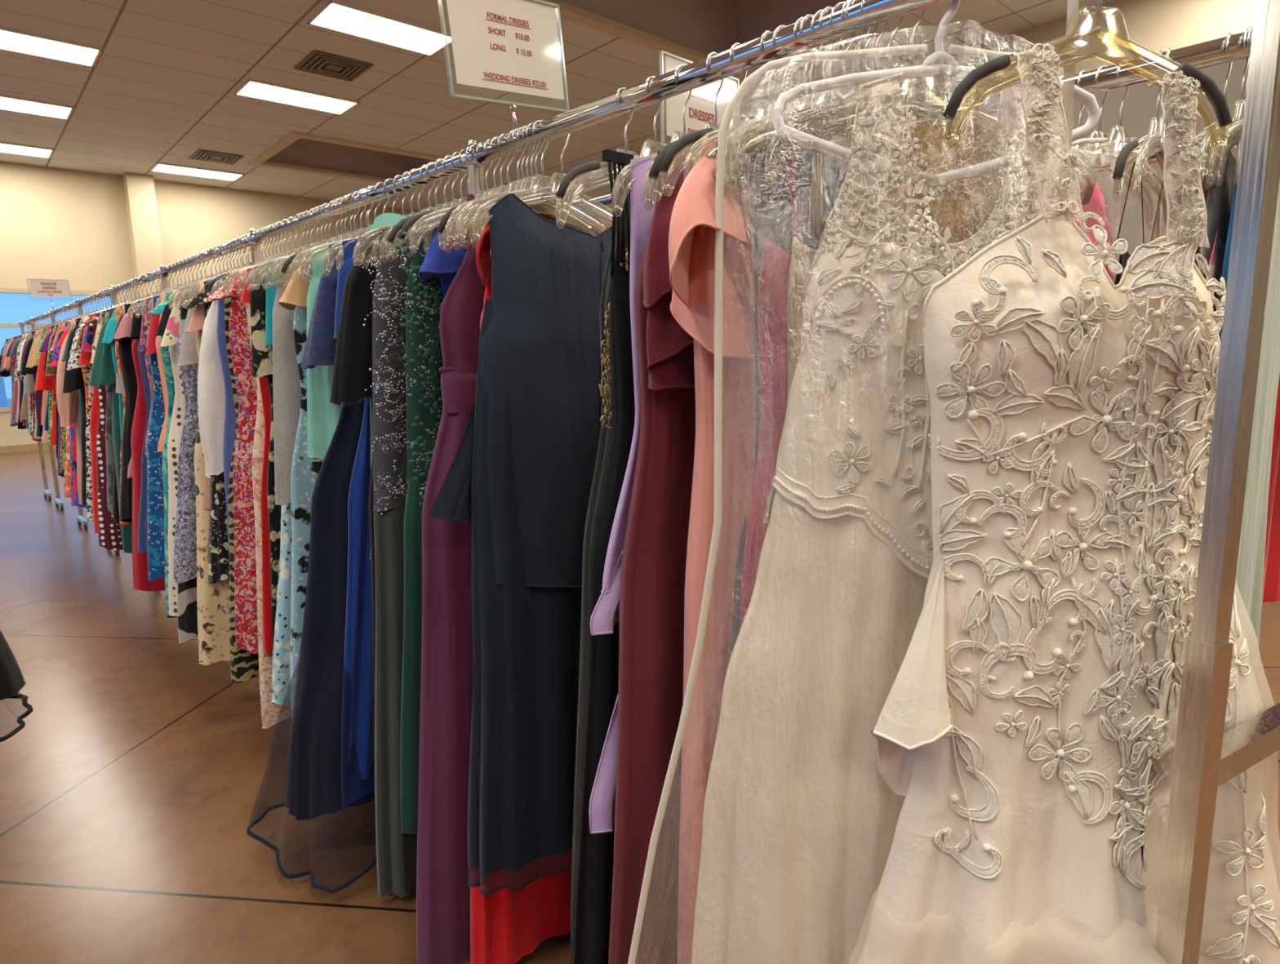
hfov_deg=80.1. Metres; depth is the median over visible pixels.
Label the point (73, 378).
dress
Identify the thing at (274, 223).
clothes hanger
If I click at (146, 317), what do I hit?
dress
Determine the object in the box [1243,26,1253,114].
clothes hanger
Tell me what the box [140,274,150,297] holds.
clothes hanger
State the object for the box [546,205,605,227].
clothes hanger
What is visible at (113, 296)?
clothing rack
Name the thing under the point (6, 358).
dress
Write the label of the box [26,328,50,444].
dress
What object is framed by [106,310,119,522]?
dress
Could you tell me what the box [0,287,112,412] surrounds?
window
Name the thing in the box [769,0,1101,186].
clothes hanger
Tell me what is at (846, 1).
clothes hanger
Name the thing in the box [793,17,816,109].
clothes hanger
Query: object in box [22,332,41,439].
dress
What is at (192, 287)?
clothes hanger
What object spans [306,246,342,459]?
dress
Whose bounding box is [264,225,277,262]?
clothes hanger
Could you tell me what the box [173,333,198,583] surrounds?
dress
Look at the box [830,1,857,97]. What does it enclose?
clothes hanger
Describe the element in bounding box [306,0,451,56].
recessed light
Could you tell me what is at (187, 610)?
dress
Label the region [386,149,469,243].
clothes hanger
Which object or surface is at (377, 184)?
clothes hanger
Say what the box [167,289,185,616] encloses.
dress
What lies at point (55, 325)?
dress
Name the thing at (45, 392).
dress
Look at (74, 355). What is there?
dress
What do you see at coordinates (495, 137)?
clothes hanger
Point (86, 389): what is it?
dress
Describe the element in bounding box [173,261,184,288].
clothes hanger
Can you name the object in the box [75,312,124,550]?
dress
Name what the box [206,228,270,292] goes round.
clothes hanger
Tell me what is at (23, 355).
dress
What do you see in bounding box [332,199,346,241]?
clothes hanger
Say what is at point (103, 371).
dress
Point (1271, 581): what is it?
gown
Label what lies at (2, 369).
dress
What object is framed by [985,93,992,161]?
clothes hanger
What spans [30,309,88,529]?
clothing rack
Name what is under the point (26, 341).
dress
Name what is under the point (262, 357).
dress
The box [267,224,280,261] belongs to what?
clothes hanger
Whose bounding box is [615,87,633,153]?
clothes hanger
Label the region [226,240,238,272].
clothes hanger
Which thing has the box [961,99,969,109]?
clothes hanger
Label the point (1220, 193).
gown
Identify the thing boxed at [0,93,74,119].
recessed light
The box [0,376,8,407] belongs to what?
building
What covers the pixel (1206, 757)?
clothing rack
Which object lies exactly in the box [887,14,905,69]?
clothes hanger
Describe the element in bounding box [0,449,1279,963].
floor
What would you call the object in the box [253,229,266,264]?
clothes hanger
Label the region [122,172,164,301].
column
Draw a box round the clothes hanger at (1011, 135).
[1009,128,1012,151]
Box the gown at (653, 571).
[608,148,695,963]
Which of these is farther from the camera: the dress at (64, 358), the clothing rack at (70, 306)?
the clothing rack at (70, 306)
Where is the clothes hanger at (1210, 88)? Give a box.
[942,0,1232,127]
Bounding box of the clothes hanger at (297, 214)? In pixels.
[293,213,307,250]
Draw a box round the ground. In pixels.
[6,398,11,407]
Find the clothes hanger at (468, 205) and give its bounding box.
[435,128,598,236]
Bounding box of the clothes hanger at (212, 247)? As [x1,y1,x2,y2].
[208,247,219,276]
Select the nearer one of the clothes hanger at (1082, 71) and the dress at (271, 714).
the clothes hanger at (1082, 71)
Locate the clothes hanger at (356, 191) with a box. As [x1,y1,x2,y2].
[351,191,366,235]
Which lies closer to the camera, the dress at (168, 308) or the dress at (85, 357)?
the dress at (168, 308)
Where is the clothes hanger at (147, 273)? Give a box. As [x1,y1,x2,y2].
[144,272,154,297]
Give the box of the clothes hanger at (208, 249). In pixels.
[204,248,215,279]
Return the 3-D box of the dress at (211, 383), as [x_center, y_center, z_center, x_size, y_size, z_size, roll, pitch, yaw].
[-1.265,-0.289,2.662,0.506,0.844,0.115,-10,13,-41]
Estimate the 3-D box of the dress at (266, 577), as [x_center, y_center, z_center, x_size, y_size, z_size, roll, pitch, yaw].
[-1.007,-0.074,2.432,0.483,1.201,0.114,-10,13,-43]
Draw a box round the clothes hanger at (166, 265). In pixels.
[162,265,173,291]
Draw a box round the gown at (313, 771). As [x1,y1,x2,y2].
[246,242,376,893]
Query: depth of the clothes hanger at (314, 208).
2.22 m
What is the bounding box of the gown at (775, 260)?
[741,140,797,626]
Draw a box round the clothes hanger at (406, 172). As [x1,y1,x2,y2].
[401,171,417,215]
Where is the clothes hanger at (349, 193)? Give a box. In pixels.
[345,193,359,238]
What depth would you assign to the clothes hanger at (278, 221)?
2.43 m
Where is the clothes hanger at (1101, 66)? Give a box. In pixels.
[1095,65,1108,137]
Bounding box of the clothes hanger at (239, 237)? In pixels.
[235,236,247,270]
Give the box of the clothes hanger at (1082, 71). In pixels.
[1077,70,1084,146]
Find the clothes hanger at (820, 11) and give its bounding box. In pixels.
[811,9,836,103]
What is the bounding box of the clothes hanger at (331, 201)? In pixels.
[327,200,342,243]
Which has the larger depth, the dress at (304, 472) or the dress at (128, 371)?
the dress at (128, 371)
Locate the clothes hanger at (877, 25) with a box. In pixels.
[850,0,879,92]
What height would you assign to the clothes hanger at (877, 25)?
0.244 m
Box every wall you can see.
[0,160,441,446]
[463,0,1255,228]
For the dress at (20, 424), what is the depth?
6.51 m
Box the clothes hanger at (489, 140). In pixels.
[484,138,501,198]
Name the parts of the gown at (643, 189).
panel, panel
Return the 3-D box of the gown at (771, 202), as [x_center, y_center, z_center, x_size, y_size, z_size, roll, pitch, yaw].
[0.266,0.231,1.153,0.372,1.444,0.073,-5,10,-22]
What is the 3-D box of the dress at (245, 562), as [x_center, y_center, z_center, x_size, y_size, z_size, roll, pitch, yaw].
[-1.126,-0.077,2.549,0.123,1.228,0.542,8,13,43]
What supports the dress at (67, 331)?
hanging from the clothes hanger
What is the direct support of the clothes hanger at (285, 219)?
hanging from the clothing rack at (468, 162)
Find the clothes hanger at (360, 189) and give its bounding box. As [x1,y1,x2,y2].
[357,189,372,235]
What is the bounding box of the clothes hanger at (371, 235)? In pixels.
[359,164,435,253]
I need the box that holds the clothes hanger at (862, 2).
[861,0,889,71]
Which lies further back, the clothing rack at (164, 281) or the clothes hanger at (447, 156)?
the clothing rack at (164, 281)
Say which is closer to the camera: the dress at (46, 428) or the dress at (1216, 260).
the dress at (1216, 260)
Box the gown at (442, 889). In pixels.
[416,193,549,963]
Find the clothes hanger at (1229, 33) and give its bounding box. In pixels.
[1224,32,1233,99]
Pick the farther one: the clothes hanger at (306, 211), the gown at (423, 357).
the clothes hanger at (306, 211)
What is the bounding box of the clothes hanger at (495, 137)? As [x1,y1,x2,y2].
[490,136,508,196]
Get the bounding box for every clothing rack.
[18,316,63,510]
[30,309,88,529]
[49,297,119,555]
[76,284,117,308]
[110,264,168,293]
[160,227,262,275]
[251,139,624,243]
[473,0,1279,963]
[997,131,1241,185]
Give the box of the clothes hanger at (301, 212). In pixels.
[297,212,311,249]
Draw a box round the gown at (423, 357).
[394,217,444,835]
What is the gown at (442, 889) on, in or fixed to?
hanging from the clothing rack at (468, 162)
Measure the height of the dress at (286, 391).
0.892 m
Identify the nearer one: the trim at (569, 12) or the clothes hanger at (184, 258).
the clothes hanger at (184, 258)
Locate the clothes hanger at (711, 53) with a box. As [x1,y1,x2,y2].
[706,52,724,134]
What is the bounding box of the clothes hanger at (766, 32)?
[760,31,775,119]
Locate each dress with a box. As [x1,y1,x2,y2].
[0,337,17,424]
[0,338,12,393]
[0,344,17,415]
[1,343,17,426]
[3,337,18,422]
[4,336,21,421]
[6,336,26,426]
[11,334,28,429]
[13,333,31,435]
[16,360,41,441]
[17,333,32,433]
[17,379,26,429]
[17,380,19,414]
[19,338,35,435]
[20,331,43,436]
[20,336,39,421]
[20,391,26,422]
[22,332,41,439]
[22,337,29,424]
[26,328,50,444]
[34,326,56,445]
[35,328,56,445]
[35,330,46,444]
[38,329,47,426]
[39,325,64,476]
[40,391,43,425]
[44,324,64,473]
[44,328,58,457]
[44,390,48,431]
[45,324,56,368]
[46,329,56,431]
[48,321,86,507]
[50,323,71,497]
[56,320,76,457]
[56,320,81,504]
[59,326,66,471]
[61,321,82,452]
[62,318,86,504]
[66,315,93,521]
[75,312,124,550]
[75,315,89,351]
[78,314,99,533]
[80,313,95,354]
[80,317,88,415]
[88,308,132,553]
[90,311,113,518]
[101,307,124,440]
[101,310,113,511]
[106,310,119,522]
[111,303,137,522]
[113,301,138,478]
[115,306,129,527]
[129,299,146,417]
[130,338,164,591]
[137,340,150,552]
[139,297,153,456]
[145,294,165,419]
[146,295,164,581]
[149,291,177,617]
[155,293,168,452]
[155,293,174,382]
[160,289,180,348]
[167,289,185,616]
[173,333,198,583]
[177,284,199,378]
[177,286,198,643]
[185,305,210,509]
[186,279,229,583]
[193,282,230,666]
[197,282,225,478]
[204,271,258,653]
[216,276,235,555]
[222,274,259,683]
[240,266,272,657]
[242,269,291,728]
[249,263,281,651]
[264,261,279,348]
[271,502,291,705]
[272,257,306,505]
[278,246,325,310]
[290,306,322,720]
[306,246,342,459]
[307,251,324,462]
[328,235,380,802]
[368,213,406,559]
[418,210,468,297]
[427,193,612,896]
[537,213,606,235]
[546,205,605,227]
[668,125,799,963]
[691,72,1045,963]
[857,42,1279,963]
[1040,137,1162,239]
[1205,133,1239,321]
[1218,155,1239,342]
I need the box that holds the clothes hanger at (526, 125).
[521,124,537,187]
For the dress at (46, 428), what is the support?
hanging from the clothes hanger
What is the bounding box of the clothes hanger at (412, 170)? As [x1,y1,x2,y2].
[408,168,424,213]
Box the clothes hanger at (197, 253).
[193,253,204,280]
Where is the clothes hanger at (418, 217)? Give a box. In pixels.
[397,142,493,239]
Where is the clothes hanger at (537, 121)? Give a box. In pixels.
[532,120,549,184]
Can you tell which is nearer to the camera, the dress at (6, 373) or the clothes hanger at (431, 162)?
the clothes hanger at (431, 162)
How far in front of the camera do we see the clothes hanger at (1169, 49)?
1.16 m
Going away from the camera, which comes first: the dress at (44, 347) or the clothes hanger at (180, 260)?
the clothes hanger at (180, 260)
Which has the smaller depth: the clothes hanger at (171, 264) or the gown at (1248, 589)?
the gown at (1248, 589)
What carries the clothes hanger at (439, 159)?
hanging from the clothing rack at (468, 162)
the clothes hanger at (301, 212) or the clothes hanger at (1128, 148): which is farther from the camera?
the clothes hanger at (301, 212)
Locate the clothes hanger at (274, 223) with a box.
[271,222,284,258]
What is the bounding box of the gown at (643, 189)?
[588,155,657,833]
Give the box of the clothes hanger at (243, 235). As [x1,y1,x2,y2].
[240,235,251,268]
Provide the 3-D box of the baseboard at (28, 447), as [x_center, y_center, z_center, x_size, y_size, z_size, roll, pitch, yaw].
[-10.492,-0.396,11.248,17.300,0.110,0.030,-9,12,-41]
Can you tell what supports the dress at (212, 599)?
hanging from the clothes hanger at (243, 235)
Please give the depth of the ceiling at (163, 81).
8.61 m
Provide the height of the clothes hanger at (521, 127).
0.244 m
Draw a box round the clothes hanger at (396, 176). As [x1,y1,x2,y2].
[393,174,408,216]
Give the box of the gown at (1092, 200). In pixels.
[1032,167,1114,283]
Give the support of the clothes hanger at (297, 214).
hanging from the clothing rack at (468, 162)
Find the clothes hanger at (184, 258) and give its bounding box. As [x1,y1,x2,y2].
[181,257,192,286]
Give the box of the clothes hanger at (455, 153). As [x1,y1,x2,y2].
[451,151,467,204]
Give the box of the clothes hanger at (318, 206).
[315,204,330,247]
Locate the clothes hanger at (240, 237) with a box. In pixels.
[239,236,250,268]
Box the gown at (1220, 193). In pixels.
[1197,126,1237,279]
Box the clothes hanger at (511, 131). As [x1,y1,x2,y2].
[507,129,524,191]
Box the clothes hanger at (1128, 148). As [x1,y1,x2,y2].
[1112,49,1182,209]
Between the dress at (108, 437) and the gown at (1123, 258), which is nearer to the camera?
the gown at (1123, 258)
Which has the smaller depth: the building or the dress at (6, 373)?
the dress at (6, 373)
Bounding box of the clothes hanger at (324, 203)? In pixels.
[320,203,334,244]
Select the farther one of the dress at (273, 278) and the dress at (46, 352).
the dress at (46, 352)
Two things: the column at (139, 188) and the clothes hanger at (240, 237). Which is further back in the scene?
the column at (139, 188)
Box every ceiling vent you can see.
[188,149,244,164]
[293,49,373,81]
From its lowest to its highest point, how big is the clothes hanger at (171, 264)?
0.244 m
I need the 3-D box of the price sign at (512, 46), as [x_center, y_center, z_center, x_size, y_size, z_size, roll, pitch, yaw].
[-0.261,-0.824,1.499,0.300,0.281,0.024,-10,13,-43]
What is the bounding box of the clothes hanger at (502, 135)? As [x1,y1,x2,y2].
[497,133,515,193]
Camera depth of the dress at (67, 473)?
4.82 m
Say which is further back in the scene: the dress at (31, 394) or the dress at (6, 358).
the dress at (6, 358)
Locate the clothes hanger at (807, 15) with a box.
[800,14,822,107]
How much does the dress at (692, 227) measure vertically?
1.353 m
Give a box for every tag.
[115,373,124,393]
[996,69,1034,130]
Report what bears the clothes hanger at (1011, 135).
hanging from the clothing rack at (1206, 757)
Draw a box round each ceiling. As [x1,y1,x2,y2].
[0,0,1116,213]
[266,137,436,178]
[557,0,846,55]
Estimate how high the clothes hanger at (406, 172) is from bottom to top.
0.244 m
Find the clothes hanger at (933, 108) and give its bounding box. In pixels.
[928,107,938,124]
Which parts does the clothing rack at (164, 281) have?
rail, post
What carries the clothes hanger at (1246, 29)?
hanging from the clothing rack at (1206, 757)
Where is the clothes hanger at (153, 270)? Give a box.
[150,270,159,295]
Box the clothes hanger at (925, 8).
[898,0,928,66]
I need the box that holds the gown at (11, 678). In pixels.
[0,630,33,742]
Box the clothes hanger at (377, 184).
[374,182,390,213]
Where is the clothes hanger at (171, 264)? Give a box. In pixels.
[166,263,177,290]
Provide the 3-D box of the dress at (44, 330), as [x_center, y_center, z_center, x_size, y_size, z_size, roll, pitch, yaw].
[-3.986,-0.691,5.425,0.463,0.831,0.154,-10,13,-43]
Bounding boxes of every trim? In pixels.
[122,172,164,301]
[247,130,444,182]
[542,0,872,77]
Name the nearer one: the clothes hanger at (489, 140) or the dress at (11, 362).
the clothes hanger at (489, 140)
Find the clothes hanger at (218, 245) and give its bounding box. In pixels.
[215,244,227,274]
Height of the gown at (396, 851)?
1.563 m
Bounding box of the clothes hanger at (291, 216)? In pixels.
[286,216,300,253]
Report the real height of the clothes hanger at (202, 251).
0.244 m
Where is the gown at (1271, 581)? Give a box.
[1261,374,1279,609]
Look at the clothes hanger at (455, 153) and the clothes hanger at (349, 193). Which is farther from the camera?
the clothes hanger at (349, 193)
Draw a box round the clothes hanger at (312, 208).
[308,208,321,247]
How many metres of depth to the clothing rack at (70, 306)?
5.22 m
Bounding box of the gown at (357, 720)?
[333,237,373,808]
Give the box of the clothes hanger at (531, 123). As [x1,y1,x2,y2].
[525,122,542,186]
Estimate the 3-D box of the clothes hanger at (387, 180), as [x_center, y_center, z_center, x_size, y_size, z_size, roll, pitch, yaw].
[-0.615,-0.633,1.911,0.377,0.244,0.011,-9,12,-41]
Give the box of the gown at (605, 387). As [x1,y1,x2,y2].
[570,187,630,934]
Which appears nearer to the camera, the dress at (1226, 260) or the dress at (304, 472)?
the dress at (1226, 260)
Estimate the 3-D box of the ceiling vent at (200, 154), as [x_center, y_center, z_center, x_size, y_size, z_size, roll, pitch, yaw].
[-6.367,-4.876,11.446,0.612,0.024,0.612,-9,12,-41]
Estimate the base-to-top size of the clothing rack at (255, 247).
1.732 m
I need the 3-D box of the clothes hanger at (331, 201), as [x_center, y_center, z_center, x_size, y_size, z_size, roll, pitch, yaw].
[-0.852,-0.668,2.153,0.377,0.244,0.010,-10,13,-43]
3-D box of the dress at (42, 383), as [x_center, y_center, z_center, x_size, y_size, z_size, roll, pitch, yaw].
[-3.842,-0.681,5.285,0.574,0.811,0.165,-10,13,-43]
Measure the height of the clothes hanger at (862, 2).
0.244 m
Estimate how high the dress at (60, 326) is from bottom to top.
1.118 m
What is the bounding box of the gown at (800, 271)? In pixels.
[786,128,824,398]
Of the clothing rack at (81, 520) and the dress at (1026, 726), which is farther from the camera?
the clothing rack at (81, 520)
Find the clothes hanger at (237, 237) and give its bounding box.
[233,237,245,271]
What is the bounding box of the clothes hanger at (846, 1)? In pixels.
[840,0,866,94]
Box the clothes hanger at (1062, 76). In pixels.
[1058,75,1067,135]
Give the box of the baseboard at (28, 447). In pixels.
[0,443,56,453]
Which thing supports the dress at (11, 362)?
hanging from the clothes hanger
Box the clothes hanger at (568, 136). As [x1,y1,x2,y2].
[560,133,569,179]
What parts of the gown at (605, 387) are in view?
gold trim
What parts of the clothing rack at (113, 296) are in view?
rail, post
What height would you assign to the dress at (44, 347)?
1.020 m
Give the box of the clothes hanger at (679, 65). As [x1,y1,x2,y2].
[674,64,692,135]
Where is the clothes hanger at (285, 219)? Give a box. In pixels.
[280,218,293,256]
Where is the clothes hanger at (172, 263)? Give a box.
[170,262,181,289]
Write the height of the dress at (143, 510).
1.084 m
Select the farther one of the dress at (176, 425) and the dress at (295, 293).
the dress at (176, 425)
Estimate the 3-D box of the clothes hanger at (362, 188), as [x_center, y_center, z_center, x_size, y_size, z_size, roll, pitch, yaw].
[-0.713,-0.648,2.011,0.357,0.244,0.010,-10,13,-43]
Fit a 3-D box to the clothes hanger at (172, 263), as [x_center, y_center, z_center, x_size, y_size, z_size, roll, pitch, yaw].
[-2.030,-0.840,3.352,0.357,0.244,0.010,-10,13,-43]
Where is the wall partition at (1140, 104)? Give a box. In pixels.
[1027,57,1249,282]
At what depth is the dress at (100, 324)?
3.83 m
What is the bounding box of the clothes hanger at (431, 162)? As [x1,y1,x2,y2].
[426,161,441,214]
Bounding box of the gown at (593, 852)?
[569,149,635,963]
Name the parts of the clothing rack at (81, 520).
rail, post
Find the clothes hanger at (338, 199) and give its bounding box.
[336,197,350,240]
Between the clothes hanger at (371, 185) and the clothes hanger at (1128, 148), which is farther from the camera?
the clothes hanger at (371, 185)
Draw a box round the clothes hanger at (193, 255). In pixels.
[189,254,200,282]
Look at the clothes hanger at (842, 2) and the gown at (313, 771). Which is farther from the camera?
the gown at (313, 771)
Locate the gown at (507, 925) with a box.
[470,223,571,963]
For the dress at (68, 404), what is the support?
hanging from the clothes hanger
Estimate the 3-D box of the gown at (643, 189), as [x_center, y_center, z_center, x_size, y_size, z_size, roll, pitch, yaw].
[0.065,0.011,1.286,0.456,1.046,0.080,-10,13,-43]
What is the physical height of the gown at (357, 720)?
1.414 m
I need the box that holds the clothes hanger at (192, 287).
[184,239,241,297]
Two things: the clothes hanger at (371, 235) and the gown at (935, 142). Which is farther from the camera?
the clothes hanger at (371, 235)
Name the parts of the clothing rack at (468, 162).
rail, post, rail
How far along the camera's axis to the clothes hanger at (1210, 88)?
0.79 m
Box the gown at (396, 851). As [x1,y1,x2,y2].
[362,225,417,897]
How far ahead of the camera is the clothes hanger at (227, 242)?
2.82 m
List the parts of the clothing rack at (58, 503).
post, rail, post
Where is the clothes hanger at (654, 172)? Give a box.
[648,42,747,179]
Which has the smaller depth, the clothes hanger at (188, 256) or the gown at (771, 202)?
the gown at (771, 202)
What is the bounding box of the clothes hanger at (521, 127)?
[516,126,533,189]
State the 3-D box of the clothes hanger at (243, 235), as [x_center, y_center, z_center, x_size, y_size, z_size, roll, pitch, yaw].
[-1.375,-0.745,2.685,0.377,0.244,0.010,-10,13,-43]
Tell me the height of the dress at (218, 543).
1.051 m
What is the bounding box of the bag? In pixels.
[627,44,1071,963]
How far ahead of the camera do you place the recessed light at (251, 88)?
8.91 m
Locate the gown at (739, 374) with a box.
[712,124,851,741]
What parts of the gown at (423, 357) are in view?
trim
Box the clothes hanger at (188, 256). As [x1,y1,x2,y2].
[185,256,196,284]
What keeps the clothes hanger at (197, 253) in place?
hanging from the clothing rack at (255, 247)
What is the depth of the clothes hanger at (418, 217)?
1.51 m
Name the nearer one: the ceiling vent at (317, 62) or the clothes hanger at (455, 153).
the clothes hanger at (455, 153)
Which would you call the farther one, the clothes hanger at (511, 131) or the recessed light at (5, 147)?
the recessed light at (5, 147)
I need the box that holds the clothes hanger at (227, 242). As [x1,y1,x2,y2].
[222,241,235,273]
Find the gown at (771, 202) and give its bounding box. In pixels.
[730,122,879,656]
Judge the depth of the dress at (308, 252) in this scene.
1.95 m
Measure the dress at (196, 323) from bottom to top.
0.811 m
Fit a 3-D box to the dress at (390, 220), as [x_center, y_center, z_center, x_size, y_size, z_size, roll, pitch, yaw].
[-0.573,-0.223,1.879,0.264,0.841,0.068,-9,12,-41]
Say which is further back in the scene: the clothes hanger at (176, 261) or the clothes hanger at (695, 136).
the clothes hanger at (176, 261)
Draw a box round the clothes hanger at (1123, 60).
[1117,59,1129,137]
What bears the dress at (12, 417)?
hanging from the clothes hanger
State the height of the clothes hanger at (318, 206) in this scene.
0.244 m
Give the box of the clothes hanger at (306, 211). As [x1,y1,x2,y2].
[302,210,315,248]
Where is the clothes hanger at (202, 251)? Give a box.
[197,251,208,280]
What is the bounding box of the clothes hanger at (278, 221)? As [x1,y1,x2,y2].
[275,221,288,257]
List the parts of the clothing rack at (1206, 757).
rail, rail, post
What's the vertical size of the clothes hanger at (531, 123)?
0.244 m
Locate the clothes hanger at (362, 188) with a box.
[359,188,373,233]
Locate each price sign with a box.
[26,279,71,310]
[440,0,569,129]
[659,50,738,159]
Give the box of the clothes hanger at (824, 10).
[818,6,842,102]
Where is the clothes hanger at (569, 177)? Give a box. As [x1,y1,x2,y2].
[555,75,662,199]
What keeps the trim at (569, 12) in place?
attached to the ceiling at (163, 81)
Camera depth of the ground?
37.14 m
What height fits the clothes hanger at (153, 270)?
0.244 m
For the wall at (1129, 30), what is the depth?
7.35 m
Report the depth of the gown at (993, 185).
1.28 m
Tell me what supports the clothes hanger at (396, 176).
hanging from the clothing rack at (468, 162)
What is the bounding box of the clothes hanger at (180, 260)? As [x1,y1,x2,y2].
[177,259,188,287]
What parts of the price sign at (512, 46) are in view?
stem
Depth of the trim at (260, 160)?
11.38 m
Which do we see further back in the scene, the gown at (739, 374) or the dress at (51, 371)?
the dress at (51, 371)
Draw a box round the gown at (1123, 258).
[1114,152,1173,285]
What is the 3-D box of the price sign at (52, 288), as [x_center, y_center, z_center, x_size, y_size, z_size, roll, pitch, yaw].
[-4.708,-1.479,6.082,0.281,0.286,0.024,-12,14,-43]
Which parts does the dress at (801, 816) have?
pearl trim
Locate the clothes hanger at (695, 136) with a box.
[658,25,794,173]
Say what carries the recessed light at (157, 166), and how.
in the ceiling at (163, 81)
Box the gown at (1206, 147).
[1180,129,1235,266]
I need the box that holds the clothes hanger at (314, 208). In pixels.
[312,206,326,246]
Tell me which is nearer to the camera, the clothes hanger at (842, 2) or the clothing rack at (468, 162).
the clothes hanger at (842, 2)
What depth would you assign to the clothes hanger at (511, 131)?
1.52 m
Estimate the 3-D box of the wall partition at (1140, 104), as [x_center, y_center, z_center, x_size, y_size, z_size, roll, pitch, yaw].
[5.676,-0.776,2.602,0.150,2.990,8.400,-9,12,-41]
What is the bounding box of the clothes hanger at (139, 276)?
[136,275,145,299]
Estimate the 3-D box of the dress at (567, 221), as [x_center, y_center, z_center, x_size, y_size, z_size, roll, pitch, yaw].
[-0.151,-0.065,1.656,0.281,0.983,0.068,-10,13,-42]
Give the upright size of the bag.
1.494 m
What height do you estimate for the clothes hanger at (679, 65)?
0.244 m
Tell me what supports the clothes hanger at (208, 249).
hanging from the clothing rack at (255, 247)
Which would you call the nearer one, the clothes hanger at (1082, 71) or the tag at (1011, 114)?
the tag at (1011, 114)
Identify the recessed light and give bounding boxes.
[0,26,102,67]
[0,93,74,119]
[0,141,53,158]
[149,161,244,181]
[233,78,359,115]
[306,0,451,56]
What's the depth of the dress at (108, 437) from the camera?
3.83 m
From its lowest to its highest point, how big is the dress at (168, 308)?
0.995 m
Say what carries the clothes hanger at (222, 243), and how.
hanging from the clothing rack at (255, 247)
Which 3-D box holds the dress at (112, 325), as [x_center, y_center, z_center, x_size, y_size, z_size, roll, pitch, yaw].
[-2.356,-0.409,3.772,0.459,0.917,0.084,-10,13,-43]
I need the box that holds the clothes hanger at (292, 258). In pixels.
[280,195,355,273]
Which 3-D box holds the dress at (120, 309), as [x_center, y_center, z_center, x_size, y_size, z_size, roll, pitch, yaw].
[-2.274,-0.335,3.707,0.554,1.048,0.158,-10,12,-41]
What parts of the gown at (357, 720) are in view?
panel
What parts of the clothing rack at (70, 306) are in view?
rail, post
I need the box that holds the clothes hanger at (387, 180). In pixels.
[383,178,399,213]
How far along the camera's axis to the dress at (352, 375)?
1.72 m
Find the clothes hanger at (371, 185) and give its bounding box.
[365,185,380,218]
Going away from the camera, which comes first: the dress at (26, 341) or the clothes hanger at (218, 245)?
the clothes hanger at (218, 245)
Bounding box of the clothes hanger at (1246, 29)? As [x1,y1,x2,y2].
[1239,28,1249,115]
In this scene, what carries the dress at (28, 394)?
hanging from the clothes hanger
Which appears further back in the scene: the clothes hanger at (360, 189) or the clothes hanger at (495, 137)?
the clothes hanger at (360, 189)
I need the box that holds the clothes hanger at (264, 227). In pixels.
[260,226,273,262]
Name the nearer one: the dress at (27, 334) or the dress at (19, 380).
the dress at (27, 334)
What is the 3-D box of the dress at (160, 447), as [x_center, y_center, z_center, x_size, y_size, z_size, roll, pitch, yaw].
[-1.726,-0.449,3.108,0.482,0.651,0.171,-10,13,-43]
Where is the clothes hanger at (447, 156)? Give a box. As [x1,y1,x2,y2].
[443,155,458,207]
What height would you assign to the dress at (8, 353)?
0.791 m
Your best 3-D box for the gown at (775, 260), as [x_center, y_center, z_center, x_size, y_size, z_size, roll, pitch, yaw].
[0.287,0.216,1.128,0.348,1.379,0.084,-4,10,-16]
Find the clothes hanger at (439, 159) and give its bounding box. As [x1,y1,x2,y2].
[435,158,450,212]
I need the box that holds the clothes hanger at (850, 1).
[844,0,870,93]
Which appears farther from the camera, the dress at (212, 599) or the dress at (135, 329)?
the dress at (135, 329)
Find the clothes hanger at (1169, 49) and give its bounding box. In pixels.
[1164,48,1172,128]
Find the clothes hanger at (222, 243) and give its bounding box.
[219,243,231,273]
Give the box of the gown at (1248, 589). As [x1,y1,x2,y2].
[1234,177,1279,668]
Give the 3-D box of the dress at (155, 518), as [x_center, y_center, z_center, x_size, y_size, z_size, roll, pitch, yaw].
[-1.813,-0.200,3.243,0.615,1.183,0.164,-10,13,-42]
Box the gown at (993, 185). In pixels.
[984,171,1038,238]
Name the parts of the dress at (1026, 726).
bust trim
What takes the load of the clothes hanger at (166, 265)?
hanging from the clothing rack at (255, 247)
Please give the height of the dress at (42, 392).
0.730 m
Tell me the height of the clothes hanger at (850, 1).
0.244 m
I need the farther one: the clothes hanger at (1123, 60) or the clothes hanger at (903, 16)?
the clothes hanger at (1123, 60)
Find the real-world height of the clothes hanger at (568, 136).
0.244 m
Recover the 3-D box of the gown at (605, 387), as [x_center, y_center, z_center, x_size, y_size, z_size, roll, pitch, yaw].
[-0.009,0.223,1.435,0.396,1.480,0.094,-10,13,-42]
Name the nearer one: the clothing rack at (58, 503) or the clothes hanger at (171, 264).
the clothes hanger at (171, 264)
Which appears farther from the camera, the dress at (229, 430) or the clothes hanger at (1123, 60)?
the dress at (229, 430)
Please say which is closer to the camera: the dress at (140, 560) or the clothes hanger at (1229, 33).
the clothes hanger at (1229, 33)
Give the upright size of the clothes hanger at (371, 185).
0.244 m
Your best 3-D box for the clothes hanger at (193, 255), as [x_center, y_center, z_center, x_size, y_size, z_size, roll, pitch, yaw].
[-1.821,-0.810,3.139,0.377,0.244,0.010,-10,13,-43]
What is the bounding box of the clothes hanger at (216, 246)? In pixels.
[212,245,223,275]
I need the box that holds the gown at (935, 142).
[876,108,988,265]

